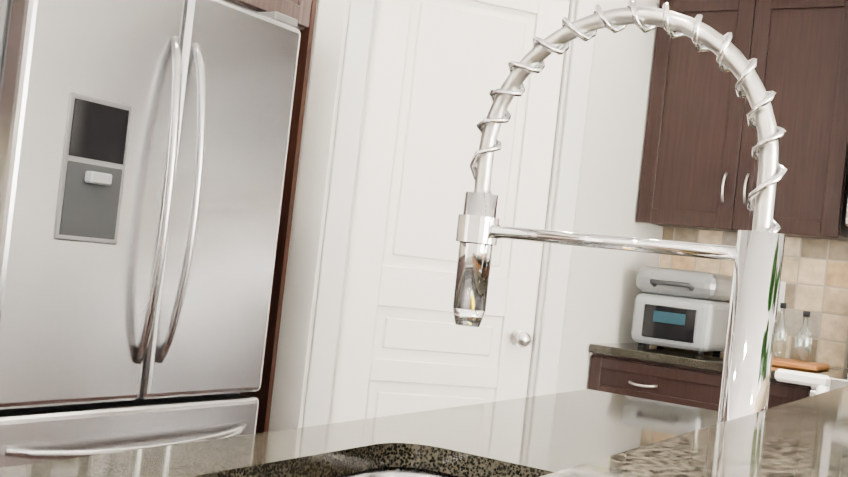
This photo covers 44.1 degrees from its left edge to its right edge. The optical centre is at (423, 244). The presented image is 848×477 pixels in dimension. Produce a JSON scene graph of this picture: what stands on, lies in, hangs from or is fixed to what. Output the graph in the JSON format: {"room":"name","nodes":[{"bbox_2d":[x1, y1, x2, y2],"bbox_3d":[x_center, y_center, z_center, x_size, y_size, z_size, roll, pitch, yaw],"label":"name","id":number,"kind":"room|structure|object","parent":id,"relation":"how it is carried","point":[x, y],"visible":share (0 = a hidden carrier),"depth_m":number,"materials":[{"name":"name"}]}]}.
{"room":"kitchen","nodes":[
{"label":"kitchen","id":0,"kind":"room"},
{"bbox_2d":[268,0,349,431],"bbox_3d":[-0.587,-0.270,3.480,0.750,2.800,0.100,6,-1,32],"label":"wall","id":1,"kind":"structure","parent":0,"point":[308,219],"depth_m":3.26,"materials":[{"name":"white paint"}]},
{"bbox_2d":[533,0,576,393],"bbox_3d":[0.090,-0.195,3.459,0.912,2.800,0.100,7,-1,-21],"label":"wall","id":2,"kind":"structure","parent":0,"point":[553,207],"depth_m":3.54,"materials":[{"name":"white paint"}]},
{"bbox_2d":[227,0,316,35],"bbox_3d":[-0.914,-0.904,2.955,0.648,0.332,1.145,6,-1,32],"label":"upper cabinet","id":3,"kind":"object","parent":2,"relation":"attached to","point":[302,12],"depth_m":3.19,"materials":[{"name":"brown wood"}]},
{"bbox_2d":[330,0,569,423],"bbox_3d":[0.070,0.146,3.425,0.460,2.093,0.578,6,-1,32],"label":"pantry door","id":4,"kind":"structure","parent":2,"relation":"in","point":[439,71],"depth_m":3.41,"materials":[{"name":"white paint"}]},
{"bbox_2d":[302,0,598,426],"bbox_3d":[0.068,0.086,3.443,0.906,2.235,0.128,7,-1,-21],"label":"door frame","id":5,"kind":"structure","parent":2,"relation":"attached to","point":[339,215],"depth_m":3.28,"materials":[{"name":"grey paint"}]},
{"bbox_2d":[556,0,662,392],"bbox_3d":[0.708,-0.119,3.953,0.100,2.800,0.870,6,-1,32],"label":"wall","id":6,"kind":"structure","parent":0,"point":[603,291],"depth_m":3.78,"materials":[{"name":"white paint"}]},
{"bbox_2d":[658,227,837,368],"bbox_3d":[2.424,0.064,3.438,6.120,2.800,0.100,6,-1,32],"label":"wall","id":7,"kind":"structure","parent":0,"point":[722,231],"depth_m":4.22,"materials":[{"name":"white paint"}]},
{"bbox_2d":[636,0,847,240],"bbox_3d":[1.256,-0.493,3.960,0.740,0.885,0.328,6,-1,32],"label":"upper cabinet","id":8,"kind":"object","parent":7,"relation":"attached to","point":[700,167],"depth_m":3.81,"materials":[{"name":"brown wood"}]},
{"bbox_2d":[659,227,847,368],"bbox_3d":[1.931,0.262,3.666,2.318,0.474,0.008,6,-1,32],"label":"backsplash","id":9,"kind":"structure","parent":7,"relation":"attached to","point":[814,275],"depth_m":3.97,"materials":[{"name":"beige tile"}]},
{"bbox_2d":[778,282,785,311],"bbox_3d":[1.350,0.197,4.026,0.070,0.115,0.006,6,-1,32],"label":"outlet","id":10,"kind":"object","parent":9,"relation":"attached to","point":[782,292],"visible":0.23,"depth_m":4.01,"materials":[{"name":"white plastic"}]},
{"bbox_3d":[1.939,-0.717,3.523,0.828,0.543,0.378,6,-1,32],"label":"upper cabinet","id":11,"kind":"object","parent":7,"relation":"attached to","visible":0},
{"bbox_2d":[845,198,847,225],"bbox_3d":[1.859,-0.230,3.495,0.760,0.433,0.433,6,-1,32],"label":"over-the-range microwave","id":12,"kind":"object","parent":11,"relation":"attached to","point":[846,220],"visible":1,"depth_m":3.55,"materials":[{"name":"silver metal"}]},
{"bbox_3d":[0.051,1.185,-0.127,6.120,0.060,8.480,6,-1,32],"label":"floor","id":13,"kind":"structure","parent":0,"visible":0},
{"bbox_2d":[0,0,300,467],"bbox_3d":[-0.989,0.183,2.782,0.866,1.790,0.922,6,-1,32],"label":"refrigerator","id":14,"kind":"object","parent":13,"relation":"on","point":[143,150],"visible":0.94,"depth_m":2.52,"materials":[{"name":"grey metal"}]},
{"bbox_2d":[0,389,635,476],"bbox_3d":[-0.144,0.630,0.851,1.094,1.030,2.729,6,-1,32],"label":"kitchen island","id":15,"kind":"object","parent":13,"relation":"on","point":[116,464],"depth_m":1.26,"materials":[{"name":"white stone"}]},
{"bbox_2d":[124,385,847,476],"bbox_3d":[0.347,0.137,0.586,0.369,0.050,2.796,6,-1,32],"label":"island countertop","id":16,"kind":"structure","parent":15,"relation":"on","point":[805,437],"depth_m":1.22,"materials":[{"name":"grey stone"}]},
{"bbox_2d":[453,0,786,423],"bbox_3d":[0.146,0.024,0.849,0.314,0.468,0.129,6,-1,32],"label":"faucet","id":17,"kind":"object","parent":16,"relation":"on","point":[755,254],"visible":1,"depth_m":0.84,"materials":[{"name":"silver metal"}]},
{"bbox_2d":[774,369,830,394],"bbox_3d":[0.371,0.206,1.008,0.080,0.162,0.070,6,-1,32],"label":"handle","id":18,"kind":"object","parent":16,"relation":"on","point":[821,383],"visible":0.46,"depth_m":1.01,"materials":[{"name":"white metal"}]},
{"bbox_2d":[588,352,810,410],"bbox_3d":[1.033,0.879,3.812,0.756,0.884,0.618,6,-1,32],"label":"base cabinet","id":19,"kind":"object","parent":13,"relation":"on","point":[668,383],"depth_m":3.61,"materials":[{"name":"brown wood"}]},
{"bbox_2d":[589,343,842,387],"bbox_3d":[1.078,0.424,3.807,0.760,0.030,0.643,6,-1,32],"label":"countertop","id":20,"kind":"structure","parent":19,"relation":"on","point":[708,362],"depth_m":3.65,"materials":[{"name":"stone"}]},
{"bbox_2d":[631,266,732,354],"bbox_3d":[0.965,0.246,3.922,0.310,0.300,0.348,6,-1,32],"label":"toaster oven","id":21,"kind":"object","parent":20,"relation":"on","point":[682,309],"visible":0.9,"depth_m":3.81,"materials":[{"name":"white plastic"}]},
{"bbox_2d":[772,303,829,371],"bbox_3d":[1.275,0.303,3.746,0.320,0.250,0.220,6,-1,32],"label":"cutting board","id":22,"kind":"object","parent":20,"relation":"on","point":[797,364],"visible":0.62,"depth_m":3.71,"materials":[{"name":"brown wood"}]},
{"bbox_2d":[808,362,847,396],"bbox_3d":[1.658,0.790,3.349,0.756,1.185,0.736,6,-1,32],"label":"range","id":23,"kind":"object","parent":13,"relation":"on","point":[839,378],"visible":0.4,"depth_m":3.29,"materials":[{"name":"silver metal"}]}
]}

